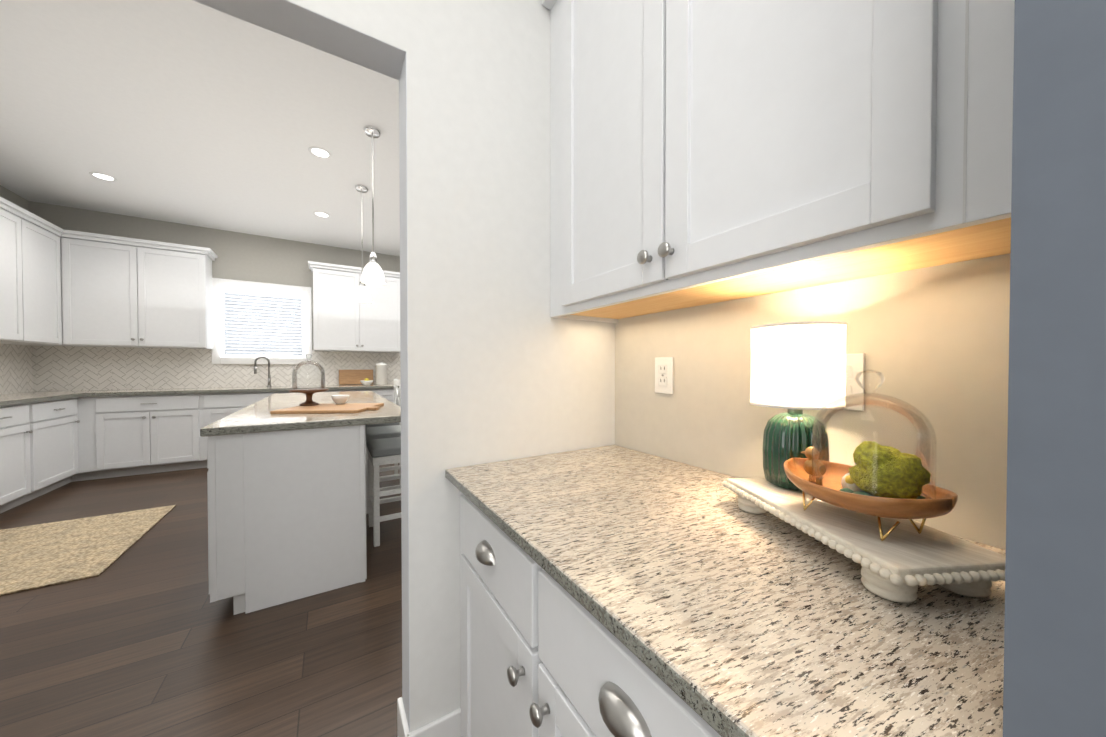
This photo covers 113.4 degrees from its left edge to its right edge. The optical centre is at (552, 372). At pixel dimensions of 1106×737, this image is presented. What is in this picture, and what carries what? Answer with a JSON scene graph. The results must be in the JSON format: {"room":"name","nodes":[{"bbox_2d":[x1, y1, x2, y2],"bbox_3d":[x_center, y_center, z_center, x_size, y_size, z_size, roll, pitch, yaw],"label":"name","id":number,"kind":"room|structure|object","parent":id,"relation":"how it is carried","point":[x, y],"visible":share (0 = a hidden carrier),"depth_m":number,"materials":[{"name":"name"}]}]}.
{"room":"butler's pantry","nodes":[
{"label":"butler's pantry","id":0,"kind":"room"},
{"bbox_2d":[0,185,31,393],"bbox_3d":[-4.421,-0.339,1.735,0.123,3.035,5.283,0,1,-32],"label":"wall","id":1,"kind":"structure","parent":0,"point":[15,368],"depth_m":3.80,"materials":[{"name":"tile"}]},
{"bbox_2d":[0,201,19,344],"bbox_3d":[-4.990,-0.884,3.098,0.345,1.200,0.647,0,1,-32],"label":"upper cabinet","id":2,"kind":"object","parent":1,"relation":"attached to","point":[9,219],"depth_m":3.29,"materials":[{"name":"white paint"}]},
{"bbox_2d":[16,209,67,344],"bbox_3d":[-5.245,-0.890,3.567,0.405,1.200,0.667,0,1,-32],"label":"upper cabinet","id":3,"kind":"object","parent":1,"relation":"attached to","point":[43,254],"depth_m":3.66,"materials":[{"name":"white paint"}]},
{"bbox_2d":[0,0,399,255],"bbox_3d":[-0.543,-1.916,2.482,7.900,0.100,8.650,0,1,-32],"label":"ceiling","id":4,"kind":"structure","parent":0,"point":[190,112],"depth_m":2.72,"materials":[{"name":"white paint"}]},
{"bbox_2d":[89,172,117,181],"bbox_3d":[-4.313,-1.877,3.485,0.176,0.006,0.176,0,1,-32],"label":"recessed light","id":5,"kind":"object","parent":4,"relation":"in","point":[102,176],"visible":1,"depth_m":3.48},
{"bbox_2d":[308,146,331,158],"bbox_3d":[-1.984,-1.871,3.098,0.176,0.006,0.176,0,1,-32],"label":"recessed light","id":6,"kind":"object","parent":4,"relation":"in","point":[320,152],"visible":1,"depth_m":3.09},
{"bbox_2d":[313,211,329,217],"bbox_3d":[-2.764,-1.888,4.347,0.176,0.006,0.176,0,1,-32],"label":"recessed light","id":7,"kind":"object","parent":4,"relation":"in","point":[321,214],"visible":1,"depth_m":4.34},
{"bbox_2d":[353,184,371,302],"bbox_3d":[-1.946,-1.304,3.704,0.177,1.156,0.177,0,1,-32],"label":"pendant light","id":8,"kind":"object","parent":4,"relation":"hanging from","point":[362,294],"visible":0.9,"depth_m":3.69,"materials":[{"name":"white glass"}]},
{"bbox_2d":[361,125,385,284],"bbox_3d":[-1.395,-1.284,2.813,0.177,1.174,0.177,0,1,-32],"label":"pendant light","id":9,"kind":"object","parent":4,"relation":"hanging from","point":[372,273],"visible":1,"depth_m":2.80,"materials":[{"name":"white glass"}]},
{"bbox_2d":[0,463,401,736],"bbox_3d":[-0.543,1.198,2.523,7.900,0.060,8.650,0,1,-32],"label":"floor","id":10,"kind":"structure","parent":0,"point":[142,636],"depth_m":1.58,"materials":[{"name":"brown wood"}]},
{"bbox_2d":[0,402,35,513],"bbox_3d":[-4.621,0.715,2.735,0.570,0.900,0.695,0,1,-32],"label":"base cabinet","id":11,"kind":"object","parent":10,"relation":"on","point":[17,421],"depth_m":3.05,"materials":[{"name":"white paint"}]},
{"bbox_2d":[36,397,79,497],"bbox_3d":[-4.997,0.708,3.345,0.570,0.900,0.739,0,1,-32],"label":"base cabinet","id":12,"kind":"object","parent":10,"relation":"on","point":[47,446],"depth_m":3.49,"materials":[{"name":"white paint"}]},
{"bbox_2d":[0,392,82,405],"bbox_3d":[-4.399,0.250,2.398,0.600,0.040,2.850,0,1,-32],"label":"countertop","id":13,"kind":"structure","parent":12,"relation":"on","point":[20,398],"depth_m":3.32,"materials":[{"name":"stone"}]},
{"bbox_2d":[0,505,175,595],"bbox_3d":[-3.363,1.164,2.368,0.980,0.012,1.250,0,1,-32],"label":"jute rug","id":14,"kind":"object","parent":10,"relation":"on","point":[43,555],"visible":0.98,"depth_m":2.42,"materials":[{"name":"beige wicker"}]},
{"bbox_2d":[104,393,203,477],"bbox_3d":[-4.657,0.695,4.331,0.823,0.900,0.620,0,1,-32],"label":"base cabinet","id":15,"kind":"object","parent":10,"relation":"on","point":[144,434],"depth_m":4.08,"materials":[{"name":"white paint"}]},
{"bbox_2d":[204,391,293,467],"bbox_3d":[-3.898,0.689,4.800,0.962,0.900,0.620,0,1,-32],"label":"base cabinet","id":16,"kind":"object","parent":10,"relation":"on","point":[217,406],"depth_m":4.39,"materials":[{"name":"white paint"}]},
{"bbox_2d":[207,425,366,614],"bbox_3d":[-2.007,0.720,2.956,0.672,0.885,2.564,0,1,-32],"label":"kitchen island","id":17,"kind":"object","parent":10,"relation":"on","point":[286,516],"visible":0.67,"depth_m":1.85,"materials":[{"name":"white paint"}]},
{"bbox_2d":[200,391,400,436],"bbox_3d":[-1.900,0.257,3.018,0.938,0.040,2.620,0,1,-32],"label":"island countertop","id":18,"kind":"structure","parent":17,"relation":"on","point":[256,417],"depth_m":2.06,"materials":[{"name":"stone"}]},
{"bbox_2d":[270,403,383,413],"bbox_3d":[-1.428,0.235,2.407,0.560,0.020,0.440,0,1,-5],"label":"cutting board","id":19,"kind":"object","parent":18,"relation":"on","point":[339,408],"visible":0.98,"depth_m":2.29,"materials":[{"name":"brown wood"}]},
{"bbox_2d":[289,354,328,405],"bbox_3d":[-1.673,0.048,2.492,0.228,0.350,0.228,0,1,-32],"label":"stand","id":20,"kind":"object","parent":19,"relation":"on","point":[309,393],"visible":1,"depth_m":2.48,"materials":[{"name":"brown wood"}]},
{"bbox_2d":[331,395,349,403],"bbox_3d":[-1.503,0.192,2.570,0.116,0.062,0.116,0,1,-32],"label":"bowl","id":21,"kind":"object","parent":19,"relation":"on","point":[339,399],"visible":1,"depth_m":2.54,"materials":[{"name":"ceramic"}]},
{"bbox_2d":[325,389,351,391],"bbox_3d":[-3.243,0.683,5.204,0.577,0.900,0.620,0,1,-32],"label":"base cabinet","id":22,"kind":"object","parent":10,"relation":"on","point":[347,389],"depth_m":5.02,"materials":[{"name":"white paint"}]},
{"bbox_2d":[352,388,398,405],"bbox_3d":[-2.603,0.678,5.599,0.927,0.900,0.620,0,1,-32],"label":"base cabinet","id":23,"kind":"object","parent":10,"relation":"on","point":[387,393],"depth_m":5.32,"materials":[{"name":"white paint"}]},
{"bbox_2d":[7,384,398,396],"bbox_3d":[-3.880,0.219,4.784,3.990,0.040,0.655,0,1,-32],"label":"countertop","id":24,"kind":"structure","parent":23,"relation":"on","point":[86,393],"depth_m":4.37,"materials":[{"name":"stone"}]},
{"bbox_2d":[254,356,271,386],"bbox_3d":[-3.937,-0.011,4.930,0.184,0.416,0.096,0,1,-32],"label":"faucet","id":25,"kind":"object","parent":24,"relation":"on","point":[255,371],"visible":1,"depth_m":4.95,"materials":[{"name":"silver metal"}]},
{"bbox_2d":[339,370,372,384],"bbox_3d":[-3.046,0.069,5.629,0.469,0.228,0.054,0,1,-32],"label":"cutting board","id":26,"kind":"object","parent":24,"relation":"on","point":[347,377],"visible":1,"depth_m":5.60,"materials":[{"name":"brown wood"}]},
{"bbox_2d":[360,378,373,384],"bbox_3d":[-2.811,0.139,5.487,0.184,0.102,0.184,0,1,-32],"label":"lemon bowl","id":27,"kind":"object","parent":24,"relation":"on","point":[366,381],"visible":1,"depth_m":5.45,"materials":[{"name":"white ceramic"}]},
{"bbox_2d":[376,362,387,384],"bbox_3d":[-2.680,0.009,5.684,0.168,0.355,0.168,0,1,-32],"label":"canister","id":28,"kind":"object","parent":24,"relation":"on","point":[381,373],"visible":1,"depth_m":5.62,"materials":[{"name":"ceramic"}]},
{"bbox_2d":[366,437,400,546],"bbox_3d":[-1.135,0.626,2.691,0.412,1.080,0.406,0,1,-32],"label":"bar stool","id":29,"kind":"object","parent":10,"relation":"on","point":[385,451],"visible":0.31,"depth_m":2.49,"materials":[{"name":"white wood"}]},
{"bbox_2d":[366,425,400,513],"bbox_3d":[-1.474,0.619,3.240,0.412,1.080,0.406,0,1,-32],"label":"bar stool","id":30,"kind":"object","parent":10,"relation":"on","point":[382,432],"visible":0.12,"depth_m":3.07,"materials":[{"name":"white wood"}]},
{"bbox_2d":[366,379,400,484],"bbox_3d":[-1.812,0.612,3.788,0.412,1.080,0.406,0,1,-32],"label":"bar stool","id":31,"kind":"object","parent":10,"relation":"on","point":[397,394],"visible":0.1,"depth_m":3.72,"materials":[{"name":"white wood"}]},
{"bbox_2d":[460,492,720,736],"bbox_3d":[0.220,0.748,0.789,0.644,0.886,0.993,0,1,-32],"label":"base cabinet","id":32,"kind":"object","parent":10,"relation":"on","point":[544,653],"visible":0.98,"depth_m":0.65,"materials":[{"name":"white paint"}]},
{"bbox_2d":[445,445,1005,736],"bbox_3d":[0.223,0.292,0.784,0.638,0.026,0.993,0,1,-32],"label":"countertop","id":33,"kind":"structure","parent":32,"relation":"on","point":[707,599],"depth_m":0.44,"materials":[{"name":"stone"}]},
{"bbox_2d":[722,477,1005,602],"bbox_3d":[0.468,0.254,0.600,0.184,0.054,0.359,0,1,-5],"label":"tray","id":34,"kind":"object","parent":33,"relation":"on","point":[903,560],"visible":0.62,"depth_m":0.48,"materials":[{"name":"white wood"}]},
{"bbox_2d":[750,321,846,491],"bbox_3d":[0.481,0.066,0.722,0.158,0.317,0.158,0,1,-32],"label":"table lamp","id":35,"kind":"object","parent":34,"relation":"on","point":[797,368],"visible":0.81,"depth_m":0.67,"materials":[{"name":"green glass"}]},
{"bbox_2d":[784,369,957,540],"bbox_3d":[0.465,0.111,0.552,0.171,0.232,0.209,0,1,-32],"label":"cloche","id":36,"kind":"object","parent":34,"relation":"on","point":[878,480],"visible":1,"depth_m":0.52,"materials":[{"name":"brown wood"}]},
{"bbox_2d":[28,201,400,390],"bbox_3d":[-2.686,-0.394,5.973,7.530,3.035,0.123,0,1,-32],"label":"wall","id":37,"kind":"structure","parent":0,"point":[251,257],"depth_m":4.73,"materials":[{"name":"paint"}]},
{"bbox_2d":[64,233,212,348],"bbox_3d":[-4.875,-0.900,4.312,1.166,1.200,0.387,0,1,-32],"label":"upper cabinet","id":38,"kind":"object","parent":37,"relation":"attached to","point":[74,288],"depth_m":4.21,"materials":[{"name":"white paint"}]},
{"bbox_2d":[211,278,311,363],"bbox_3d":[-4.051,-0.683,5.108,1.102,1.135,0.155,0,1,-32],"label":"window","id":39,"kind":"structure","parent":37,"relation":"in","point":[218,353],"depth_m":4.98,"materials":[{"name":"white wood"}]},
{"bbox_2d":[224,289,301,355],"bbox_3d":[-4.066,-0.683,5.133,0.856,0.892,0.055,0,1,-32],"label":"window blinds","id":40,"kind":"object","parent":39,"relation":"attached to","point":[260,294],"visible":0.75,"depth_m":5.11,"materials":[{"name":"white plastic"}]},
{"bbox_2d":[312,265,399,352],"bbox_3d":[-2.955,-0.916,5.536,1.160,1.200,0.320,0,1,-32],"label":"upper cabinet","id":41,"kind":"object","parent":37,"relation":"attached to","point":[343,321],"depth_m":5.36,"materials":[{"name":"white paint"}]},
{"bbox_2d":[193,0,614,731],"bbox_3d":[0.148,-0.334,1.383,7.530,3.035,0.115,0,1,-32],"label":"wall","id":42,"kind":"structure","parent":0,"point":[499,362],"depth_m":1.06,"materials":[{"name":"white paint"}]},
{"bbox_2d":[397,697,460,736],"bbox_3d":[-0.886,1.091,0.764,1.370,0.200,0.143,0,1,-32],"label":"baseboard","id":43,"kind":"structure","parent":42,"relation":"attached to","point":[448,725],"depth_m":1.04,"materials":[{"name":"white wood"}]},
{"bbox_2d":[615,253,1010,549],"bbox_3d":[1.019,-0.319,0.207,0.115,3.035,2.802,0,1,-32],"label":"wall","id":44,"kind":"structure","parent":0,"point":[931,343],"depth_m":0.72,"materials":[{"name":"beige paint"}]},
{"bbox_2d":[655,357,672,393],"bbox_3d":[0.354,0.009,1.165,0.010,0.116,0.072,0,1,-32],"label":"duplex electrical outlet","id":45,"kind":"object","parent":44,"relation":"attached to","point":[663,374],"visible":1,"depth_m":1.16,"materials":[{"name":"plastic"}]},
{"bbox_2d":[542,0,1014,322],"bbox_3d":[0.349,-0.725,0.850,0.340,1.090,0.993,0,1,-32],"label":"wall cabinet","id":46,"kind":"object","parent":44,"relation":"attached to","point":[703,152],"visible":0.94,"depth_m":0.62,"materials":[{"name":"white paint"}]},
{"bbox_2d":[844,353,864,410],"bbox_3d":[0.605,0.019,0.760,0.010,0.116,0.072,0,1,-32],"label":"duplex electrical outlet","id":47,"kind":"object","parent":44,"relation":"attached to","point":[855,364],"visible":0.21,"depth_m":0.74,"materials":[{"name":"plastic"}]},
{"bbox_2d":[1003,0,1105,736],"bbox_3d":[0.576,-0.321,0.324,0.516,3.035,0.145,0,1,-32],"label":"wall","id":48,"kind":"structure","parent":0,"point":[1054,683],"depth_m":0.24,"materials":[{"name":"grey paint"}]},
{"label":"outside","id":49,"kind":"structure","parent":0,"visible":0},
{"bbox_2d":[225,294,301,354],"bbox_3d":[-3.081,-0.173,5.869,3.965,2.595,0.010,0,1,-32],"label":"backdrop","id":50,"kind":"structure","parent":49,"point":[263,326],"depth_m":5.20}
]}

